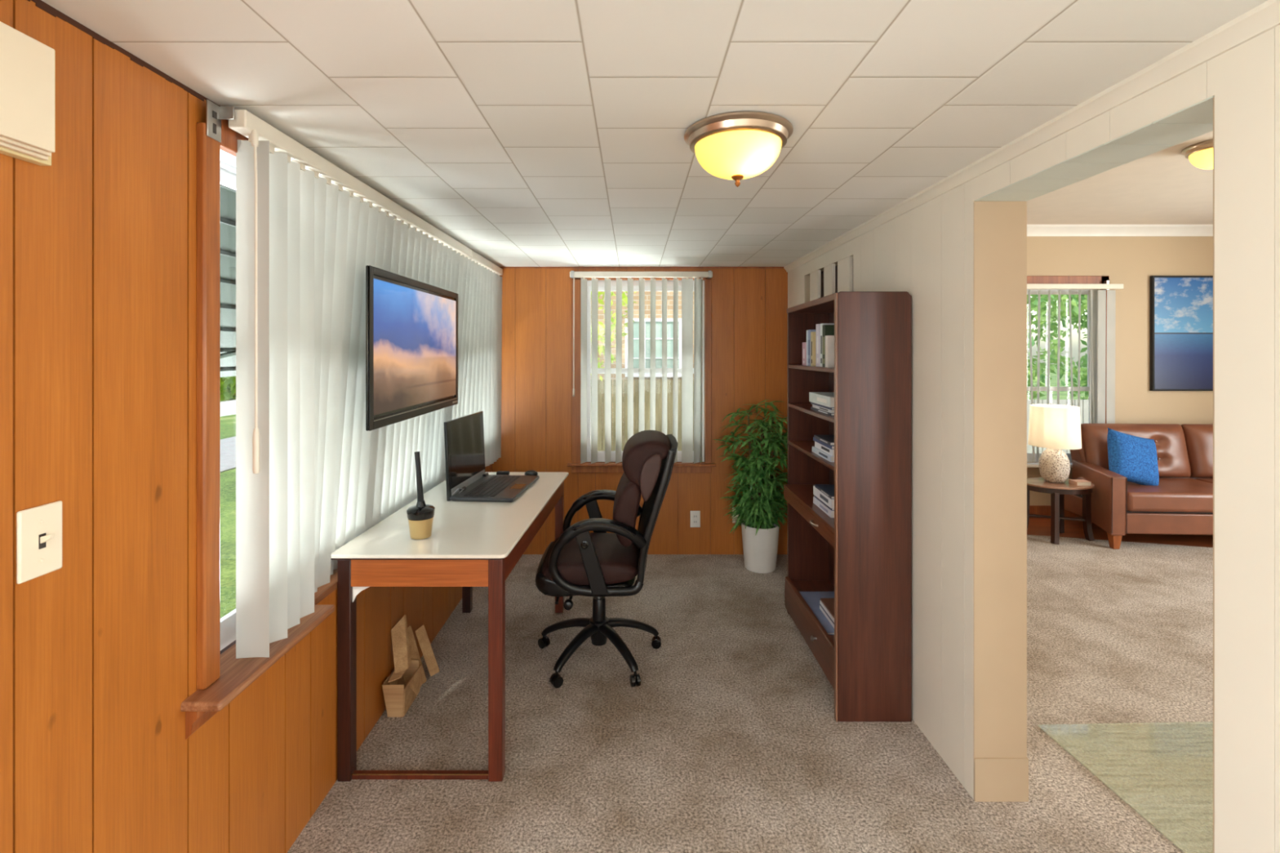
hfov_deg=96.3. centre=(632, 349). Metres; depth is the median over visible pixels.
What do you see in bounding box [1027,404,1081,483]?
table lamp
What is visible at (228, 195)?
neighboring house
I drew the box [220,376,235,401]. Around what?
tree
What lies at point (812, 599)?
book
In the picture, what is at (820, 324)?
book
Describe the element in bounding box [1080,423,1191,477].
cushion
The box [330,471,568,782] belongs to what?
desk
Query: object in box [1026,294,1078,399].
tree
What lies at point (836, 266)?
trim
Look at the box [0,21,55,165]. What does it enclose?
door chime
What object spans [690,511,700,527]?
power outlet
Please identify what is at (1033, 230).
trim
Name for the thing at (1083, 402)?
fence
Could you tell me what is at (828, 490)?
book
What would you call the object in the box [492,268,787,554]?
wall
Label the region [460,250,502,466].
vertical blind
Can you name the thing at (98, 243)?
wall
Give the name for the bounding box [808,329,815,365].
book
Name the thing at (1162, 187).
ceiling
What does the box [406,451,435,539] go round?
brush
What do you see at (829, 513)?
book
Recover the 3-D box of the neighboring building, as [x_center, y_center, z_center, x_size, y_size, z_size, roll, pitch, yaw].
[-1.050,-0.739,11.280,6.900,5.650,5.040,0,0,0]
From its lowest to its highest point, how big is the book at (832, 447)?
0.018 m
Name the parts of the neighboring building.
pane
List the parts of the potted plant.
stem, stem, pot, stem, stem, stem, stem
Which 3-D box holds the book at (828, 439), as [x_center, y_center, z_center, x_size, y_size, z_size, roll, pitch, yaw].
[1.088,0.471,2.993,0.204,0.016,0.254,0,0,0]
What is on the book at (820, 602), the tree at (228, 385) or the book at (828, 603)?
the book at (828, 603)
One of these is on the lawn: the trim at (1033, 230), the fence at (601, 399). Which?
the fence at (601, 399)
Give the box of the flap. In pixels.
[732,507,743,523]
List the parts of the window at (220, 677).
casing, sash, casing, sill, sill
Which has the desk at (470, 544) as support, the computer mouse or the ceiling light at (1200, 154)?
the computer mouse
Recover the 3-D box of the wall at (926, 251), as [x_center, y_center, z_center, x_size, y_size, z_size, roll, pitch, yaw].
[1.330,0.211,0.990,0.184,2.850,7.180,0,0,0]
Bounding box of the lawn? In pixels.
[220,363,1088,618]
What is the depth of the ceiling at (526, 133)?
1.46 m
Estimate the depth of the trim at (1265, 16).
1.49 m
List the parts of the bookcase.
panel, shelf, drawer, drawer, shelf, shelf, shelf, panel, shelf, drawer handle, drawer handle, panel, panel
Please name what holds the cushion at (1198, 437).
on the sofa
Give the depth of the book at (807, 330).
3.30 m
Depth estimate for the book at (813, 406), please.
2.98 m
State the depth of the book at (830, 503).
2.94 m
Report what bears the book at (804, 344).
on the bookcase
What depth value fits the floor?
2.42 m
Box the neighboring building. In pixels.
[591,291,693,450]
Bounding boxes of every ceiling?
[41,0,1267,266]
[1025,130,1213,224]
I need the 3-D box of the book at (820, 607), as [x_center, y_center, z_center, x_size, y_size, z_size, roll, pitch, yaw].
[1.105,1.405,2.995,0.170,0.017,0.270,0,0,0]
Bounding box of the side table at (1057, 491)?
[1026,477,1094,544]
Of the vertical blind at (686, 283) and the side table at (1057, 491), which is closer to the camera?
the vertical blind at (686, 283)
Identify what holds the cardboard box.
on the floor
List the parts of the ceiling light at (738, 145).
lamp shade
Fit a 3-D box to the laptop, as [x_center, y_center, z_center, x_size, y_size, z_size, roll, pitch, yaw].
[-0.764,0.572,3.178,0.363,0.405,0.535,0,0,5]
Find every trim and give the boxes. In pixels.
[27,0,219,106]
[499,266,783,268]
[783,0,1279,271]
[809,256,853,301]
[821,265,837,297]
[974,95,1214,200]
[1026,224,1213,236]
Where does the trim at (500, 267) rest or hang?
attached to the wall at (749, 306)
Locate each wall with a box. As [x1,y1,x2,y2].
[0,0,492,852]
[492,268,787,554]
[787,25,1279,852]
[1026,236,1213,505]
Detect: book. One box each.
[799,591,834,635]
[802,342,806,365]
[806,329,808,365]
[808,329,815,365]
[808,391,834,407]
[810,331,815,366]
[810,401,834,409]
[810,406,834,416]
[812,404,834,413]
[812,446,834,462]
[813,435,834,445]
[813,436,834,449]
[813,485,834,508]
[813,496,834,517]
[814,441,834,456]
[814,484,834,499]
[814,495,834,511]
[815,324,819,366]
[819,323,834,366]
[819,600,834,622]
[819,604,834,624]
[819,605,834,628]
[820,598,834,617]
[822,324,834,367]
[825,335,834,367]
[1068,479,1091,485]
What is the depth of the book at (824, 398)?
3.02 m
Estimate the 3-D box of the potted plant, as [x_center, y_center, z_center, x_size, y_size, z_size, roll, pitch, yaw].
[0.920,1.002,4.265,0.641,1.267,0.619,0,0,0]
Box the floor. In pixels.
[287,516,1213,852]
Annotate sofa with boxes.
[1064,423,1213,549]
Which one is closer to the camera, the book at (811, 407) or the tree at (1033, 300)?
the book at (811, 407)
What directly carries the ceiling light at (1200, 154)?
attached to the ceiling at (1162, 187)
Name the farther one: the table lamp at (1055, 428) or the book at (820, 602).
the table lamp at (1055, 428)
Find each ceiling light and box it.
[684,111,792,186]
[1181,138,1213,168]
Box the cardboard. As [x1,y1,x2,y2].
[391,614,439,683]
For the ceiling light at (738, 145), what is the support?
attached to the ceiling at (526, 133)
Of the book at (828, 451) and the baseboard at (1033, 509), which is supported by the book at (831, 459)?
the book at (828, 451)
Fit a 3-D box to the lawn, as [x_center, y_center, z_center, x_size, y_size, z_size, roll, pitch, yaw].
[0.000,2.186,30.000,120.000,0.200,120.000,0,0,0]
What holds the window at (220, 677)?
in the wall at (98, 243)
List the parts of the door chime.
plate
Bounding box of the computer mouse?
[524,470,537,475]
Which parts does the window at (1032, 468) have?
sill, sash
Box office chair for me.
[535,430,677,688]
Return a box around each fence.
[597,379,693,450]
[1026,399,1088,453]
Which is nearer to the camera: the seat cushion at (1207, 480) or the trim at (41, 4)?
the trim at (41, 4)
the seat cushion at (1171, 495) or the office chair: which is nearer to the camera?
the office chair
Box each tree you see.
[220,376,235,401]
[591,291,636,380]
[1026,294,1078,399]
[1041,294,1088,399]
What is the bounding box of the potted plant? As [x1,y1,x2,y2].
[712,399,786,573]
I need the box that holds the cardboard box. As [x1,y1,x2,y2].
[382,659,425,717]
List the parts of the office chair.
lever, leg, leg, seat, armrest, armrest, leg, backrest, leg, frame, frame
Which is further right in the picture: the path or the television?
the television
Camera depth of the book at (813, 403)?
2.99 m
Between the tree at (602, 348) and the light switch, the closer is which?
the light switch
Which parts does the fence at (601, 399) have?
fence rail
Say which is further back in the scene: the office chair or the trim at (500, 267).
the trim at (500, 267)
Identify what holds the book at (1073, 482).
on the side table at (1057, 491)
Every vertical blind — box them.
[206,99,471,658]
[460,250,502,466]
[569,270,712,463]
[1026,280,1123,462]
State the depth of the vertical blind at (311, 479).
1.85 m
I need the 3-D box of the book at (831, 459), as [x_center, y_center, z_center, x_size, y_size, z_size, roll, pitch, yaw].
[1.089,0.546,3.010,0.203,0.030,0.299,0,0,0]
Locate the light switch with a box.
[16,500,62,584]
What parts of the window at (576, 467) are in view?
sash, sill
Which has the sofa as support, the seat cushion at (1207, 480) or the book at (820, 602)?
the seat cushion at (1207, 480)
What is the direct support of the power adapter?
on the desk at (470, 544)
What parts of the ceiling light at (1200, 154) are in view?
lamp shade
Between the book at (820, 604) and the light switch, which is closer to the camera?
the light switch
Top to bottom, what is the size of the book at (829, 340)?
0.165 m
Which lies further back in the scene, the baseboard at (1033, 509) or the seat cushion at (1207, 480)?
the baseboard at (1033, 509)
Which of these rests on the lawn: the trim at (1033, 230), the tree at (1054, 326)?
the tree at (1054, 326)
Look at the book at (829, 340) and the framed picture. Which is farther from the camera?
the framed picture
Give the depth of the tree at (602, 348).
7.19 m
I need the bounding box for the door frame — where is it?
[973,97,1214,852]
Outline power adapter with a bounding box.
[496,471,509,475]
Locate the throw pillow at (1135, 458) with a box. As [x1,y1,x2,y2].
[1106,427,1159,485]
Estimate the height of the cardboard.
0.371 m
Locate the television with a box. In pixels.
[365,265,457,431]
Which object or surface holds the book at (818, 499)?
on the book at (829, 513)
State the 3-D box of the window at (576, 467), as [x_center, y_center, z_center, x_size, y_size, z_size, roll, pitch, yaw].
[0.070,0.177,4.582,1.180,1.607,0.115,0,0,0]
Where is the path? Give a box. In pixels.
[220,435,235,472]
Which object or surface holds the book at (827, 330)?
on the bookcase
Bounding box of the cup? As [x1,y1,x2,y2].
[408,516,433,539]
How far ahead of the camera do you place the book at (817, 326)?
3.12 m
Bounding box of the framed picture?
[1149,275,1213,391]
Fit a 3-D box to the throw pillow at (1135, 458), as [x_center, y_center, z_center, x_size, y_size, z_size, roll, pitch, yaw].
[4.345,0.946,4.980,0.544,0.524,0.219,0,0,-5]
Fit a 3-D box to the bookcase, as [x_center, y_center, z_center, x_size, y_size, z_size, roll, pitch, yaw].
[1.060,0.690,3.043,0.332,1.893,1.053,0,0,0]
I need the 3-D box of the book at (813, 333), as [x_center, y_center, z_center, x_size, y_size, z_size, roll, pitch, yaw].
[1.086,-0.005,3.209,0.168,0.192,0.038,0,0,0]
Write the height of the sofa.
0.949 m
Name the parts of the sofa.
armrest, leg, seat frame, frame, under rail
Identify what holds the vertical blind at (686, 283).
attached to the window at (576, 467)
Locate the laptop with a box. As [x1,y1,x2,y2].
[444,411,538,502]
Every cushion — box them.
[1077,476,1213,512]
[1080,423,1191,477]
[1181,423,1213,478]
[1195,478,1213,483]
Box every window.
[180,119,488,739]
[567,271,716,472]
[1026,275,1109,474]
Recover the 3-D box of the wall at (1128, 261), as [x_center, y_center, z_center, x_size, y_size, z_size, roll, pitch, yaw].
[3.969,0.211,5.680,5.462,2.850,0.120,0,0,0]
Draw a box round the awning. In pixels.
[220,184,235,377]
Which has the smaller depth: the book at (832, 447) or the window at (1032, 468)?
the book at (832, 447)
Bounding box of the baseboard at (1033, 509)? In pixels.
[1029,505,1081,516]
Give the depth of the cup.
2.33 m
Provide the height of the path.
0.020 m
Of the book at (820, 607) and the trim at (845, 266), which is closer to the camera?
the book at (820, 607)
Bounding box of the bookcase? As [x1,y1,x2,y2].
[783,291,911,721]
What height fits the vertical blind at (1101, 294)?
1.760 m

